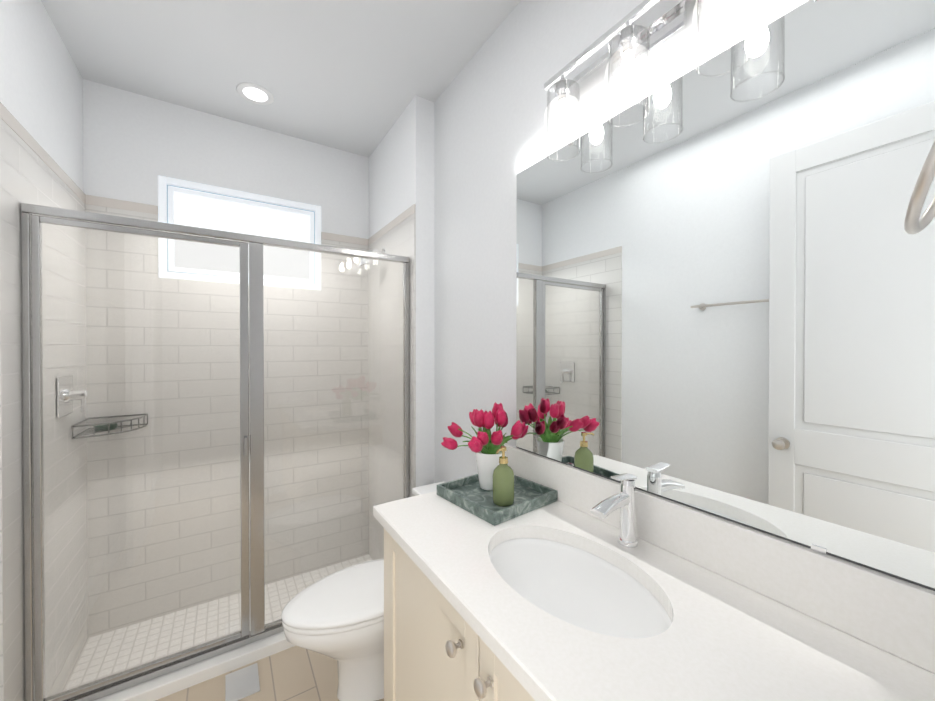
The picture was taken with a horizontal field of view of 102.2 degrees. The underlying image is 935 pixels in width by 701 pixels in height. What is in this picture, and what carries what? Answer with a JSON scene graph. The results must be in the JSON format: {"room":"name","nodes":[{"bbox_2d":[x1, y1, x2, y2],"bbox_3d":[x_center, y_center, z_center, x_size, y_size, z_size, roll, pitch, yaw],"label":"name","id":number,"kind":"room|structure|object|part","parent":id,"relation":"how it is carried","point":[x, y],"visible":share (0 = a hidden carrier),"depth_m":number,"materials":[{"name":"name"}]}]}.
{"room":"bathroom","nodes":[
{"label":"bathroom","id":0,"kind":"room"},
{"bbox_2d":[0,0,82,190],"bbox_3d":[-0.939,0.119,0.192,0.120,3.060,4.420,0,0,-33],"label":"wall","id":1,"kind":"structure","parent":0,"point":[41,89],"depth_m":1.54,"materials":[{"name":"paint"}]},
{"bbox_2d":[0,102,87,700],"bbox_3d":[-1.768,0.352,1.611,0.010,2.335,0.900,0,0,-33],"label":"wall tile","id":2,"kind":"structure","parent":1,"relation":"attached to","point":[32,172],"depth_m":1.54,"materials":[{"name":"white tile"}]},
{"bbox_2d":[57,375,88,417],"bbox_3d":[-1.790,0.212,1.726,0.078,0.195,0.180,0,0,-33],"label":"shower valve","id":3,"kind":"object","parent":2,"relation":"attached to","point":[63,393],"depth_m":1.71,"materials":[{"name":"silver metal"}]},
{"bbox_2d":[83,79,368,238],"bbox_3d":[-1.405,0.104,2.446,1.523,3.060,0.120,0,0,-33],"label":"wall","id":4,"kind":"structure","parent":0,"point":[135,145],"depth_m":2.26,"materials":[{"name":"paint"}]},
{"bbox_2d":[71,413,147,438],"bbox_3d":[-1.827,0.385,1.946,0.248,0.064,0.248,0,0,-33],"label":"shelf","id":5,"kind":"object","parent":4,"relation":"attached to","point":[104,428],"depth_m":1.92,"materials":[{"name":"silver metal"}]},
{"bbox_2d":[85,194,368,636],"bbox_3d":[-1.370,0.347,2.393,1.507,2.335,0.010,0,0,-33],"label":"wall tile","id":6,"kind":"structure","parent":4,"relation":"attached to","point":[113,207],"depth_m":2.25,"materials":[{"name":"white tile"}]},
{"bbox_2d":[158,175,320,289],"bbox_3d":[-1.407,-0.706,2.413,0.920,0.620,0.086,0,0,-33],"label":"window unit","id":7,"kind":"structure","parent":4,"relation":"in","point":[190,203],"depth_m":2.35,"materials":[{"name":"white plastic"}]},
{"bbox_3d":[-1.404,-0.706,2.408,0.740,0.440,0.004,0,0,-33],"label":"glass","id":8,"kind":"part","parent":7,"relation":"part of","materials":[{"name":"glass"}]},
{"bbox_2d":[155,646,383,700],"bbox_3d":[0.055,1.529,0.280,1.880,0.240,3.480,0,0,-33],"label":"floor","id":9,"kind":"structure","parent":0,"point":[296,673],"depth_m":1.59,"materials":[{"name":"beige tile"}]},
{"bbox_2d":[63,554,372,690],"bbox_3d":[-1.135,1.576,2.142,1.880,0.120,0.940,0,0,-33],"label":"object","id":10,"kind":"structure","parent":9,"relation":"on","point":[178,622],"depth_m":2.04,"materials":[{"name":"tile"}]},
{"bbox_2d":[94,631,295,700],"bbox_3d":[-0.966,1.434,1.769,1.507,0.170,0.130,0,0,-33],"label":"curb","id":11,"kind":"object","parent":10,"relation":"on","point":[162,686],"visible":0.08,"depth_m":1.60,"materials":[{"name":"white stone"}]},
{"bbox_2d":[20,203,409,700],"bbox_3d":[-0.974,0.408,1.774,1.503,1.879,0.080,0,0,-33],"label":"shower enclosure","id":12,"kind":"object","parent":11,"relation":"on","point":[254,626],"visible":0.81,"depth_m":1.61,"materials":[{"name":"clear glass"}]},
{"bbox_3d":[-1.306,0.411,1.562,0.634,1.774,0.006,0,0,-33],"label":"glass door","id":13,"kind":"part","parent":12,"relation":"part of","materials":[{"name":"clear glass"}]},
{"bbox_3d":[-0.662,0.401,1.974,0.719,1.812,0.006,0,0,-33],"label":"glass panel","id":14,"kind":"part","parent":12,"relation":"part of","materials":[{"name":"clear glass"}]},
{"bbox_2d":[225,663,259,700],"bbox_3d":[-0.946,1.397,1.585,0.120,0.006,0.160,0,0,-33],"label":"floor vent","id":15,"kind":"object","parent":9,"relation":"in","point":[240,684],"visible":1,"depth_m":1.58,"materials":[{"name":"silver metal"}]},
{"bbox_2d":[281,481,444,700],"bbox_3d":[-0.353,1.049,1.629,0.812,0.698,0.416,0,0,-33],"label":"toilet","id":16,"kind":"object","parent":9,"relation":"on","point":[338,616],"visible":0.4,"depth_m":1.47,"materials":[{"name":"white ceramic"}]},
{"bbox_3d":[-0.450,0.994,1.567,0.582,0.027,0.376,0,0,-33],"label":"lid","id":17,"kind":"part","parent":16,"relation":"part of","materials":[{"name":"white ceramic"}]},
{"bbox_3d":[-0.450,1.019,1.568,0.580,0.019,0.372,0,0,-33],"label":"seat","id":18,"kind":"part","parent":16,"relation":"part of","materials":[{"name":"white ceramic"}]},
{"bbox_3d":[-0.098,0.849,1.791,0.206,0.300,0.416,0,0,-33],"label":"tank","id":19,"kind":"part","parent":16,"relation":"part of","materials":[{"name":"white ceramic"}]},
{"bbox_2d":[373,495,934,700],"bbox_3d":[0.265,0.987,0.912,0.596,0.833,1.292,0,0,-33],"label":"bathroom vanity","id":20,"kind":"object","parent":9,"relation":"on","point":[586,586],"depth_m":0.83,"materials":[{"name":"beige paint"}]},
{"bbox_2d":[437,474,557,525],"bbox_3d":[0.102,0.514,1.365,0.305,0.037,0.315,0,0,-39],"label":"marble tray","id":21,"kind":"object","parent":20,"relation":"on","point":[469,494],"visible":0.81,"depth_m":1.32,"materials":[{"name":"green stone"}]},
{"bbox_2d":[441,402,528,490],"bbox_3d":[0.053,0.361,1.442,0.314,0.322,0.313,0,0,-33],"label":"vase","id":22,"kind":"object","parent":21,"relation":"on","point":[484,445],"visible":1,"depth_m":1.39,"materials":[{"name":"white ceramic"}]},
{"bbox_2d":[493,446,513,505],"bbox_3d":[0.121,0.427,1.294,0.079,0.192,0.074,0,0,-33],"label":"soap bottle","id":23,"kind":"object","parent":21,"relation":"on","point":[503,483],"visible":1,"depth_m":1.27,"materials":[{"name":"green glass"}]},
{"bbox_2d":[489,538,671,638],"bbox_3d":[0.247,0.651,0.930,0.340,0.153,0.505,0,0,-33],"label":"sink","id":24,"kind":"object","parent":20,"relation":"in","point":[575,583],"depth_m":1.05,"materials":[{"name":"white ceramic"}]},
{"bbox_2d":[590,473,637,547],"bbox_3d":[0.403,0.439,1.023,0.155,0.193,0.054,0,0,-33],"label":"faucet","id":25,"kind":"object","parent":20,"relation":"on","point":[624,500],"depth_m":1.03,"materials":[{"name":"silver metal"}]},
{"bbox_2d":[41,0,520,157],"bbox_3d":[-0.198,-1.464,0.656,1.880,0.100,4.420,0,0,-33],"label":"ceiling","id":26,"kind":"structure","parent":0,"point":[354,76],"depth_m":1.81,"materials":[{"name":"white paint"}]},
{"bbox_2d":[236,83,273,104],"bbox_3d":[-1.177,-1.421,2.095,0.184,0.004,0.184,0,0,-33],"label":"recessed light","id":27,"kind":"object","parent":26,"relation":"in","point":[255,93],"visible":1,"depth_m":2.09,"materials":[{"name":"white"}]},
{"bbox_2d":[369,95,434,486],"bbox_3d":[-0.443,0.103,2.575,0.237,3.060,0.940,0,0,-33],"label":"wall","id":28,"kind":"structure","parent":0,"point":[401,168],"depth_m":2.16,"materials":[{"name":"paint"}]},
{"bbox_2d":[368,204,415,559],"bbox_3d":[-0.515,0.347,2.460,0.010,2.335,0.819,0,0,-33],"label":"wall tile","id":29,"kind":"structure","parent":28,"relation":"attached to","point":[396,236],"depth_m":2.43,"materials":[{"name":"white tile"}]},
{"bbox_2d":[358,248,384,267],"bbox_3d":[-0.629,-0.607,2.474,0.177,0.148,0.106,0,0,-33],"label":"shower head","id":30,"kind":"object","parent":29,"relation":"attached to","point":[362,263],"visible":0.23,"depth_m":2.43},
{"bbox_2d":[434,0,807,482],"bbox_3d":[0.797,0.116,0.744,0.120,3.060,3.480,0,0,-33],"label":"wall","id":31,"kind":"structure","parent":0,"point":[490,123],"depth_m":1.66,"materials":[{"name":"paint"}]},
{"bbox_2d":[544,0,754,161],"bbox_3d":[0.451,-0.796,1.033,0.141,0.320,0.630,0,0,-33],"label":"sconce","id":32,"kind":"object","parent":31,"relation":"attached to","point":[643,30],"visible":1,"depth_m":1.02,"materials":[{"name":"silver metal"}]},
{"bbox_3d":[0.462,-0.881,1.040,0.114,0.150,0.630,0,0,-33],"label":"frame","id":33,"kind":"part","parent":32,"relation":"part of","materials":[{"name":"silver metal"}]},
{"bbox_2d":[516,0,934,590],"bbox_3d":[0.529,-0.157,1.038,0.008,1.120,1.213,0,0,-33],"label":"mirror","id":34,"kind":"object","parent":31,"relation":"attached to","point":[725,307],"visible":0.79,"depth_m":0.84,"materials":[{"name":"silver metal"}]},
{"bbox_3d":[0.209,0.001,0.029,1.640,2.820,0.120,0,0,-33],"label":"wall","id":35,"kind":"structure","parent":0,"visible":0},
{"bbox_2d":[904,141,934,233],"bbox_3d":[0.443,-0.192,0.313,0.148,0.165,0.106,0,0,-33],"label":"towel ring","id":36,"kind":"object","parent":35,"relation":"attached to","point":[914,223],"visible":1,"depth_m":0.32,"materials":[{"name":"silver metal"}]}
]}

